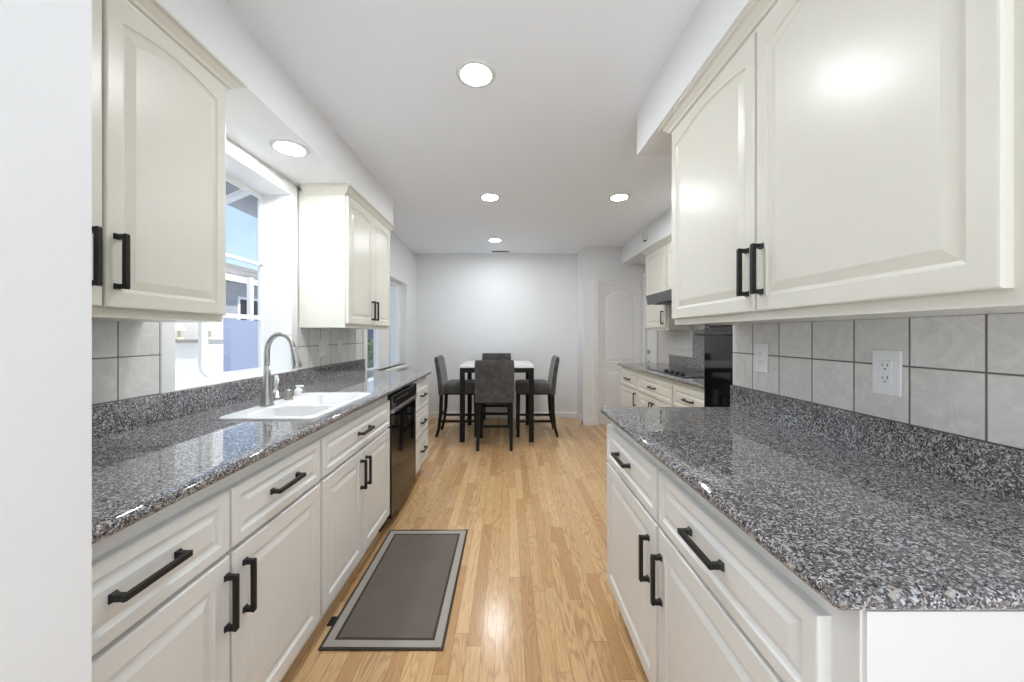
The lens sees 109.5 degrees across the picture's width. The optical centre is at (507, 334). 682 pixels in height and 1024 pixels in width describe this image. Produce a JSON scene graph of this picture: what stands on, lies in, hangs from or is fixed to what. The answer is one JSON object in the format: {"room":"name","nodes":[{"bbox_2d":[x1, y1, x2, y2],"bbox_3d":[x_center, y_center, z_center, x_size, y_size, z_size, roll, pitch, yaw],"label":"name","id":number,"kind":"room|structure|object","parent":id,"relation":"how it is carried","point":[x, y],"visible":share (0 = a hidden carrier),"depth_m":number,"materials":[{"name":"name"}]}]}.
{"room":"kitchen","nodes":[
{"label":"kitchen","id":0,"kind":"room"},
{"bbox_2d":[0,0,91,681],"bbox_3d":[-0.970,0.021,-0.157,0.820,2.465,1.287,0,0,0],"label":"wall","id":1,"kind":"structure","parent":0,"point":[46,45],"depth_m":0.44,"materials":[{"name":"paint"}]},
{"bbox_2d":[118,136,415,370],"bbox_3d":[-1.480,0.021,2.320,0.200,2.465,6.240,0,0,0],"label":"wall","id":2,"kind":"structure","parent":0,"point":[276,202],"depth_m":2.29,"materials":[{"name":"paint"}]},
{"bbox_2d":[92,321,160,404],"bbox_3d":[-1.372,0.093,0.958,0.014,0.277,0.932,0,0,0],"label":"tile backsplash","id":3,"kind":"structure","parent":2,"relation":"attached to","point":[126,356],"depth_m":1.29,"materials":[{"name":"tile"}]},
{"bbox_2d":[92,0,246,321],"bbox_3d":[-1.193,-0.508,0.953,0.354,0.924,0.916,0,0,0],"label":"upper cabinet","id":4,"kind":"object","parent":2,"relation":"attached to","point":[159,93],"visible":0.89,"depth_m":1.08,"materials":[{"name":"beige paint"}]},
{"bbox_2d":[158,141,296,392],"bbox_3d":[-1.472,-0.350,1.885,0.216,1.181,0.920,0,0,0],"label":"window","id":5,"kind":"structure","parent":2,"relation":"in","point":[168,383],"depth_m":2.04,"materials":[{"name":"white plastic"}]},
{"bbox_2d":[226,181,257,218],"bbox_3d":[-1.920,-1.076,2.500,0.680,0.060,9.000,0,0,0],"label":"roof eave","id":6,"kind":"object","parent":2,"relation":"attached to","point":[248,204],"visible":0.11,"depth_m":2.89},
{"bbox_2d":[226,189,250,204],"bbox_3d":[-1.930,-1.026,2.630,0.727,0.037,0.044,0,0,32],"label":"brace","id":7,"kind":"object","parent":6,"relation":"attached to","point":[239,194],"visible":0.29,"depth_m":2.66,"materials":[{"name":"white plastic"}]},
{"bbox_2d":[158,0,392,223],"bbox_3d":[-1.202,-1.091,1.861,0.355,0.240,2.748,0,0,0],"label":"soffit","id":8,"kind":"structure","parent":2,"relation":"attached to","point":[272,105],"depth_m":1.68,"materials":[{"name":"paint"}]},
{"bbox_2d":[269,138,309,156],"bbox_3d":[-1.135,-0.967,1.885,0.186,0.008,0.186,0,0,0],"label":"ceiling light","id":9,"kind":"object","parent":8,"relation":"in","point":[287,147],"visible":1,"depth_m":1.87,"materials":[{"name":"white"}]},
{"bbox_2d":[297,327,362,369],"bbox_3d":[-1.372,0.093,2.884,0.014,0.277,1.072,0,0,0],"label":"tile backsplash","id":10,"kind":"structure","parent":2,"relation":"attached to","point":[308,339],"depth_m":2.75,"materials":[{"name":"tile"}]},
{"bbox_2d":[319,340,327,356],"bbox_3d":[-1.360,0.104,2.672,0.010,0.122,0.132,0,0,0],"label":"light switch","id":11,"kind":"object","parent":10,"relation":"attached to","point":[323,344],"visible":1,"depth_m":2.66,"materials":[{"name":"white plastic"}]},
{"bbox_2d":[338,340,342,354],"bbox_3d":[-1.360,0.102,2.940,0.009,0.118,0.073,0,0,0],"label":"wall outlet","id":12,"kind":"object","parent":10,"relation":"attached to","point":[340,342],"visible":1,"depth_m":2.93,"materials":[{"name":"white plastic"}]},
{"bbox_2d":[299,183,395,328],"bbox_3d":[-1.193,-0.508,2.805,0.354,0.924,0.967,0,0,0],"label":"upper cabinet","id":13,"kind":"object","parent":2,"relation":"attached to","point":[344,240],"visible":1,"depth_m":2.38,"materials":[{"name":"beige paint"}]},
{"bbox_2d":[362,269,410,370],"bbox_3d":[-1.413,-0.169,4.183,0.165,1.185,1.535,0,0,0],"label":"window","id":14,"kind":"structure","parent":2,"relation":"in","point":[381,337],"depth_m":4.53,"materials":[{"name":"white plastic"}]},
{"bbox_2d":[225,0,700,253],"bbox_3d":[0.250,-1.261,2.420,3.900,0.100,6.440,0,0,0],"label":"ceiling","id":15,"kind":"structure","parent":0,"point":[553,135],"depth_m":1.91,"materials":[{"name":"paint"}]},
{"bbox_2d":[456,59,495,87],"bbox_3d":[-0.149,-1.207,1.683,0.186,0.008,0.186,0,0,0],"label":"recessed light","id":16,"kind":"object","parent":15,"relation":"in","point":[474,73],"visible":1,"depth_m":1.67,"materials":[{"name":"white"}]},
{"bbox_2d":[479,193,499,200],"bbox_3d":[-0.159,-1.207,3.190,0.186,0.008,0.186,0,0,0],"label":"recessed light","id":17,"kind":"object","parent":15,"relation":"in","point":[486,196],"visible":1,"depth_m":3.18,"materials":[{"name":"white"}]},
{"bbox_2d":[488,238,501,241],"bbox_3d":[-0.167,-1.207,4.640,0.186,0.008,0.186,0,0,0],"label":"recessed light","id":18,"kind":"object","parent":15,"relation":"in","point":[490,239],"visible":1,"depth_m":4.64,"materials":[{"name":"white plastic"}]},
{"bbox_2d":[491,250,508,252],"bbox_3d":[-0.110,-1.207,5.260,0.260,0.008,0.120,0,0,0],"label":"ceiling vent","id":19,"kind":"object","parent":15,"relation":"in","point":[492,251],"visible":1,"depth_m":5.28,"materials":[{"name":"white plastic"}]},
{"bbox_2d":[608,193,629,200],"bbox_3d":[0.980,-1.207,3.190,0.186,0.008,0.186,0,0,0],"label":"recessed light","id":20,"kind":"object","parent":15,"relation":"in","point":[619,196],"visible":1,"depth_m":3.18,"materials":[{"name":"white"}]},
{"bbox_2d":[281,418,648,681],"bbox_3d":[0.250,1.294,2.420,3.900,0.080,6.440,0,0,0],"label":"floor","id":21,"kind":"structure","parent":0,"point":[534,601],"depth_m":1.96,"materials":[{"name":"brown wood"}]},
{"bbox_2d":[92,432,319,681],"bbox_3d":[-1.030,0.813,0.973,0.631,0.882,0.955,0,0,0],"label":"base cabinet","id":22,"kind":"object","parent":21,"relation":"on","point":[221,583],"visible":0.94,"depth_m":0.94,"materials":[{"name":"white paint"}]},
{"bbox_2d":[92,359,430,544],"bbox_3d":[-1.049,0.301,1.956,0.658,0.138,2.928,0,0,0],"label":"countertop","id":23,"kind":"structure","parent":22,"relation":"on","point":[150,453],"depth_m":1.20,"materials":[{"name":"grey stone"}]},
{"bbox_2d":[273,375,280,398],"bbox_3d":[-1.235,0.279,1.930,0.038,0.122,0.038,0,0,0],"label":"soap dispenser","id":24,"kind":"object","parent":23,"relation":"on","point":[276,395],"visible":0.88,"depth_m":1.92,"materials":[{"name":"plastic"}]},
{"bbox_2d":[259,332,301,406],"bbox_3d":[-1.058,0.158,1.708,0.193,0.344,0.096,0,0,0],"label":"faucet","id":25,"kind":"object","parent":23,"relation":"on","point":[267,393],"visible":1,"depth_m":1.68,"materials":[{"name":"metal"}]},
{"bbox_2d":[219,392,370,419],"bbox_3d":[-0.970,0.426,1.755,0.390,0.191,0.640,0,0,0],"label":"sink","id":26,"kind":"object","parent":23,"relation":"in","point":[310,405],"visible":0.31,"depth_m":1.68,"materials":[{"name":"white ceramic"}]},
{"bbox_2d":[284,389,292,399],"bbox_3d":[-1.118,0.305,1.845,0.042,0.052,0.042,0,0,0],"label":"air gap","id":27,"kind":"object","parent":26,"relation":"on","point":[288,392],"visible":1,"depth_m":1.83,"materials":[{"name":"silver metal"}]},
{"bbox_2d":[294,385,303,395],"bbox_3d":[-1.135,0.303,1.965,0.047,0.056,0.042,0,0,0],"label":"bottle","id":28,"kind":"object","parent":26,"relation":"on","point":[298,391],"visible":1,"depth_m":1.95,"materials":[{"name":"white plastic"}]},
{"bbox_2d":[303,396,389,646],"bbox_3d":[-1.030,0.813,1.874,0.631,0.882,0.844,0,0,0],"label":"base cabinet","id":29,"kind":"object","parent":21,"relation":"on","point":[354,481],"visible":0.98,"depth_m":1.73,"materials":[{"name":"white paint"}]},
{"bbox_2d":[318,529,467,650],"bbox_3d":[-0.518,1.248,1.875,0.524,0.010,0.882,0,0,0],"label":"kitchen rug","id":30,"kind":"object","parent":21,"relation":"on","point":[403,600],"visible":1,"depth_m":1.72,"materials":[{"name":"grey fabric"}]},
{"bbox_2d":[379,383,416,530],"bbox_3d":[-1.030,0.820,2.611,0.600,0.868,0.612,0,0,0],"label":"dishwasher","id":31,"kind":"object","parent":21,"relation":"on","point":[402,426],"visible":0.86,"depth_m":2.53,"materials":[{"name":"black metal"}]},
{"bbox_2d":[413,376,427,473],"bbox_3d":[-1.030,0.813,3.160,0.631,0.882,0.470,0,0,0],"label":"base cabinet","id":32,"kind":"object","parent":21,"relation":"on","point":[421,384],"visible":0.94,"depth_m":3.12,"materials":[{"name":"white paint"}]},
{"bbox_2d":[434,355,475,436],"bbox_3d":[-0.631,0.765,4.615,0.535,0.977,0.428,0,0,0],"label":"dining chair","id":33,"kind":"object","parent":21,"relation":"on","point":[445,387],"visible":0.69,"depth_m":4.42,"materials":[{"name":"grey fabric"}]},
{"bbox_2d":[475,360,513,450],"bbox_3d":[-0.146,0.765,4.150,0.428,0.977,0.535,0,0,0],"label":"dining chair","id":34,"kind":"object","parent":21,"relation":"on","point":[494,379],"visible":1,"depth_m":3.92,"materials":[{"name":"grey fabric"}]},
{"bbox_2d":[482,353,510,424],"bbox_3d":[-0.168,0.765,5.110,0.428,0.977,0.535,0,0,0],"label":"dining chair","id":35,"kind":"object","parent":21,"relation":"on","point":[485,356],"visible":0.21,"depth_m":5.32,"materials":[{"name":"grey fabric"}]},
{"bbox_2d":[460,361,533,441],"bbox_3d":[-0.130,0.809,4.631,0.862,0.890,0.857,0,0,0],"label":"dining table","id":36,"kind":"object","parent":21,"relation":"on","point":[468,367],"visible":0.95,"depth_m":4.20,"materials":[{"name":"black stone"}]},
{"bbox_2d":[515,355,559,436],"bbox_3d":[0.361,0.765,4.615,0.535,0.977,0.428,0,0,0],"label":"dining chair","id":37,"kind":"object","parent":21,"relation":"on","point":[541,387],"visible":0.97,"depth_m":4.42,"materials":[{"name":"grey fabric"}]},
{"bbox_2d":[621,366,638,406],"bbox_3d":[1.589,0.813,4.053,0.549,0.882,0.555,0,0,0],"label":"base cabinet","id":38,"kind":"object","parent":21,"relation":"on","point":[629,377],"visible":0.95,"depth_m":4.01,"materials":[{"name":"beige paint"}]},
{"bbox_2d":[638,371,674,406],"bbox_3d":[1.589,0.813,3.365,0.549,0.882,0.800,0,0,0],"label":"base cabinet","id":39,"kind":"object","parent":21,"relation":"on","point":[654,391],"visible":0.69,"depth_m":3.32,"materials":[{"name":"beige paint"}]},
{"bbox_2d":[618,330,703,388],"bbox_3d":[1.598,0.162,3.388,0.560,0.416,1.944,0,0,0],"label":"countertop","id":40,"kind":"structure","parent":39,"relation":"on","point":[696,361],"depth_m":3.60,"materials":[{"name":"grey stone"}]},
{"bbox_2d":[647,368,703,377],"bbox_3d":[1.592,0.341,3.210,0.424,0.055,0.760,0,0,0],"label":"cooktop","id":41,"kind":"object","parent":40,"relation":"in","point":[681,372],"visible":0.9,"depth_m":3.17,"materials":[{"name":"black glass"}]},
{"bbox_2d":[673,381,703,406],"bbox_3d":[1.589,0.813,2.688,0.549,0.882,0.535,0,0,0],"label":"base cabinet","id":42,"kind":"object","parent":21,"relation":"on","point":[684,395],"visible":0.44,"depth_m":2.72,"materials":[{"name":"beige paint"}]},
{"bbox_2d":[607,420,1023,681],"bbox_3d":[0.734,0.813,1.088,0.613,0.882,1.204,0,0,0],"label":"base cabinet","id":43,"kind":"object","parent":21,"relation":"on","point":[697,598],"visible":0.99,"depth_m":0.73,"materials":[{"name":"white paint"}]},
{"bbox_2d":[600,385,1023,609],"bbox_3d":[0.738,0.301,1.093,0.610,0.137,1.234,0,0,0],"label":"countertop","id":44,"kind":"structure","parent":43,"relation":"on","point":[868,512],"depth_m":0.76,"materials":[{"name":"grey stone"}]},
{"bbox_3d":[1.580,0.154,2.055,0.592,2.200,0.710,0,0,0],"label":"cabinet","id":45,"kind":"object","parent":21,"relation":"on","visible":0},
{"bbox_2d":[695,325,732,406],"bbox_3d":[1.550,0.194,2.067,0.600,0.720,0.710,0,0,0],"label":"wall oven","id":46,"kind":"object","parent":45,"relation":"in","point":[718,339],"visible":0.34,"depth_m":2.24,"materials":[{"name":"black glass"}]},
{"bbox_2d":[416,254,576,411],"bbox_3d":[-0.280,0.021,5.510,2.640,2.465,0.140,0,0,0],"label":"wall","id":47,"kind":"structure","parent":0,"point":[524,306],"depth_m":5.44,"materials":[{"name":"paint"}]},
{"bbox_2d":[428,412,576,417],"bbox_3d":[-0.170,1.206,5.433,2.420,0.095,0.014,0,0,0],"label":"baseboard","id":48,"kind":"structure","parent":47,"relation":"attached to","point":[430,414],"depth_m":5.43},
{"bbox_2d":[582,418,592,424],"bbox_3d":[1.101,1.206,5.013,0.149,0.095,0.014,0,0,0],"label":"baseboard","id":49,"kind":"structure","parent":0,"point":[586,421],"depth_m":5.01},
{"bbox_2d":[577,247,643,417],"bbox_3d":[1.570,0.021,5.300,1.060,2.465,0.560,0,0,0],"label":"wall","id":50,"kind":"structure","parent":0,"point":[598,263],"depth_m":5.02,"materials":[{"name":"paint"}]},
{"bbox_2d":[576,412,582,423],"bbox_3d":[1.033,1.206,5.223,0.014,0.095,0.434,0,0,0],"label":"baseboard","id":51,"kind":"structure","parent":50,"relation":"attached to","point":[578,416],"depth_m":5.20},
{"bbox_2d":[593,279,641,424],"bbox_3d":[1.518,0.246,5.041,0.682,2.015,0.074,0,0,0],"label":"door","id":52,"kind":"structure","parent":50,"relation":"in","point":[616,302],"depth_m":5.03,"materials":[{"name":"paint"}]},
{"bbox_2d":[644,263,706,363],"bbox_3d":[1.940,0.021,3.310,0.120,2.465,3.420,0,0,0],"label":"wall","id":53,"kind":"structure","parent":0,"point":[663,336],"depth_m":4.40,"materials":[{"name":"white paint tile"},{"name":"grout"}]},
{"bbox_2d":[621,209,671,263],"bbox_3d":[1.726,-1.093,3.350,0.307,0.235,3.340,0,0,0],"label":"soffit","id":54,"kind":"structure","parent":53,"relation":"attached to","point":[661,228],"depth_m":4.11,"materials":[{"name":"paint"}]},
{"bbox_2d":[642,231,646,241],"bbox_3d":[1.556,-1.117,4.122,0.033,0.107,0.085,0,0,0],"label":"wall sensor","id":55,"kind":"object","parent":54,"relation":"attached to","point":[644,234],"visible":1,"depth_m":4.09,"materials":[{"name":"white plastic"}]},
{"bbox_2d":[643,273,657,362],"bbox_3d":[1.888,0.209,4.775,0.104,2.090,0.470,0,0,0],"label":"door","id":56,"kind":"structure","parent":53,"relation":"in","point":[652,336],"depth_m":4.86,"materials":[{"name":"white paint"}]},
{"bbox_2d":[646,289,671,304],"bbox_3d":[1.639,-0.349,3.271,0.478,0.110,0.811,0,0,0],"label":"range hood","id":57,"kind":"object","parent":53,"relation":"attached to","point":[664,297],"visible":0.27,"depth_m":3.39,"materials":[{"name":"grey metal"}]},
{"bbox_2d":[641,239,691,330],"bbox_3d":[1.726,-0.508,3.992,0.299,0.924,0.624,0,0,0],"label":"upper cabinet","id":58,"kind":"object","parent":53,"relation":"attached to","point":[658,317],"visible":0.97,"depth_m":3.89,"materials":[{"name":"beige paint"}]},
{"bbox_2d":[663,234,671,289],"bbox_3d":[1.726,-0.688,3.266,0.299,0.564,0.812,0,0,0],"label":"upper cabinet","id":59,"kind":"object","parent":53,"relation":"attached to","point":[668,239],"visible":0.07,"depth_m":3.61,"materials":[{"name":"beige paint"}]},
{"bbox_2d":[669,330,691,356],"bbox_3d":[1.874,0.093,3.926,0.012,0.277,0.528,0,0,0],"label":"tile backsplash","id":60,"kind":"structure","parent":53,"relation":"attached to","point":[680,341],"depth_m":3.92,"materials":[{"name":"white tile"}]},
{"bbox_2d":[745,313,1013,324],"bbox_3d":[1.462,0.021,0.438,0.835,2.465,2.475,0,0,0],"label":"wall","id":61,"kind":"structure","parent":0,"point":[1005,313],"depth_m":0.94,"materials":[{"name":"paint"}]},
{"bbox_2d":[637,0,752,155],"bbox_3d":[1.137,-1.091,0.582,0.873,0.240,2.764,0,0,0],"label":"soffit","id":62,"kind":"structure","parent":61,"relation":"attached to","point":[711,21],"depth_m":1.46,"materials":[{"name":"paint"}]},
{"bbox_2d":[658,0,1023,324],"bbox_3d":[0.876,-0.507,1.119,0.330,0.926,1.190,0,0,0],"label":"upper cabinet","id":63,"kind":"object","parent":61,"relation":"attached to","point":[833,160],"visible":1,"depth_m":0.79,"materials":[{"name":"beige paint"}]},
{"bbox_2d":[733,313,1023,449],"bbox_3d":[1.041,0.095,1.035,0.008,0.276,1.270,0,0,0],"label":"tile backsplash","id":64,"kind":"structure","parent":61,"relation":"attached to","point":[963,376],"depth_m":0.93,"materials":[{"name":"tile"}]},
{"bbox_2d":[755,343,767,372],"bbox_3d":[1.032,0.096,1.478,0.009,0.118,0.076,0,0,0],"label":"wall outlet","id":65,"kind":"object","parent":64,"relation":"attached to","point":[761,350],"visible":1,"depth_m":1.47,"materials":[{"name":"white plastic"}]},
{"bbox_2d":[872,349,901,397],"bbox_3d":[1.032,0.104,0.988,0.009,0.124,0.076,0,0,0],"label":"wall outlet","id":66,"kind":"object","parent":64,"relation":"attached to","point":[886,364],"visible":1,"depth_m":0.98,"materials":[{"name":"white plastic"}]},
{"label":"outside","id":67,"kind":"structure","parent":0,"visible":0},
{"bbox_3d":[-20.810,1.554,22.500,38.380,0.100,75.000,0,0,0],"label":"ground","id":68,"kind":"structure","parent":67,"visible":0},
{"bbox_2d":[175,322,224,380],"bbox_3d":[-4.985,-0.271,5.230,1.670,3.550,0.540,0,0,0],"label":"wall","id":69,"kind":"structure","parent":68,"relation":"on","point":[186,349],"depth_m":5.04,"materials":[{"name":"white paint"}]},
{"bbox_2d":[175,323,187,338],"bbox_3d":[-4.660,-0.046,5.130,0.180,0.230,0.180,0,0,0],"label":"lantern","id":70,"kind":"object","parent":69,"relation":"on","point":[179,327],"visible":0.85,"depth_m":5.11,"materials":[{"name":"beige metal"}]},
{"bbox_2d":[208,323,216,338],"bbox_3d":[-4.240,-0.046,5.130,0.180,0.230,0.180,0,0,0],"label":"lantern","id":71,"kind":"object","parent":69,"relation":"on","point":[210,327],"visible":0.56,"depth_m":5.11,"materials":[{"name":"beige metal"}]},
{"bbox_2d":[224,263,257,320],"bbox_3d":[-8.930,-0.396,17.000,6.540,3.800,28.000,0,0,0],"label":"house","id":72,"kind":"structure","parent":68,"relation":"on","point":[236,276],"depth_m":8.09,"materials":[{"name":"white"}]},
{"bbox_2d":[247,277,253,320],"bbox_3d":[-5.200,0.179,7.300,0.080,2.650,0.080,0,0,0],"label":"patio post","id":73,"kind":"object","parent":68,"relation":"on","point":[250,281],"visible":0.36,"depth_m":7.26,"materials":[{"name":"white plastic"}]},
{"bbox_2d":[223,318,372,371],"bbox_3d":[-4.500,0.609,13.170,0.080,1.790,15.180,0,0,0],"label":"fence","id":74,"kind":"object","parent":68,"relation":"on","point":[240,346],"visible":0.02,"depth_m":6.08,"materials":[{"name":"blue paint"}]},
{"bbox_2d":[367,339,372,368],"bbox_3d":[-3.111,0.790,8.004,1.166,1.433,1.181,0,0,0],"label":"shrub","id":75,"kind":"object","parent":68,"relation":"on","point":[369,344],"visible":0.17,"depth_m":7.84,"materials":[{"name":"green plant"}]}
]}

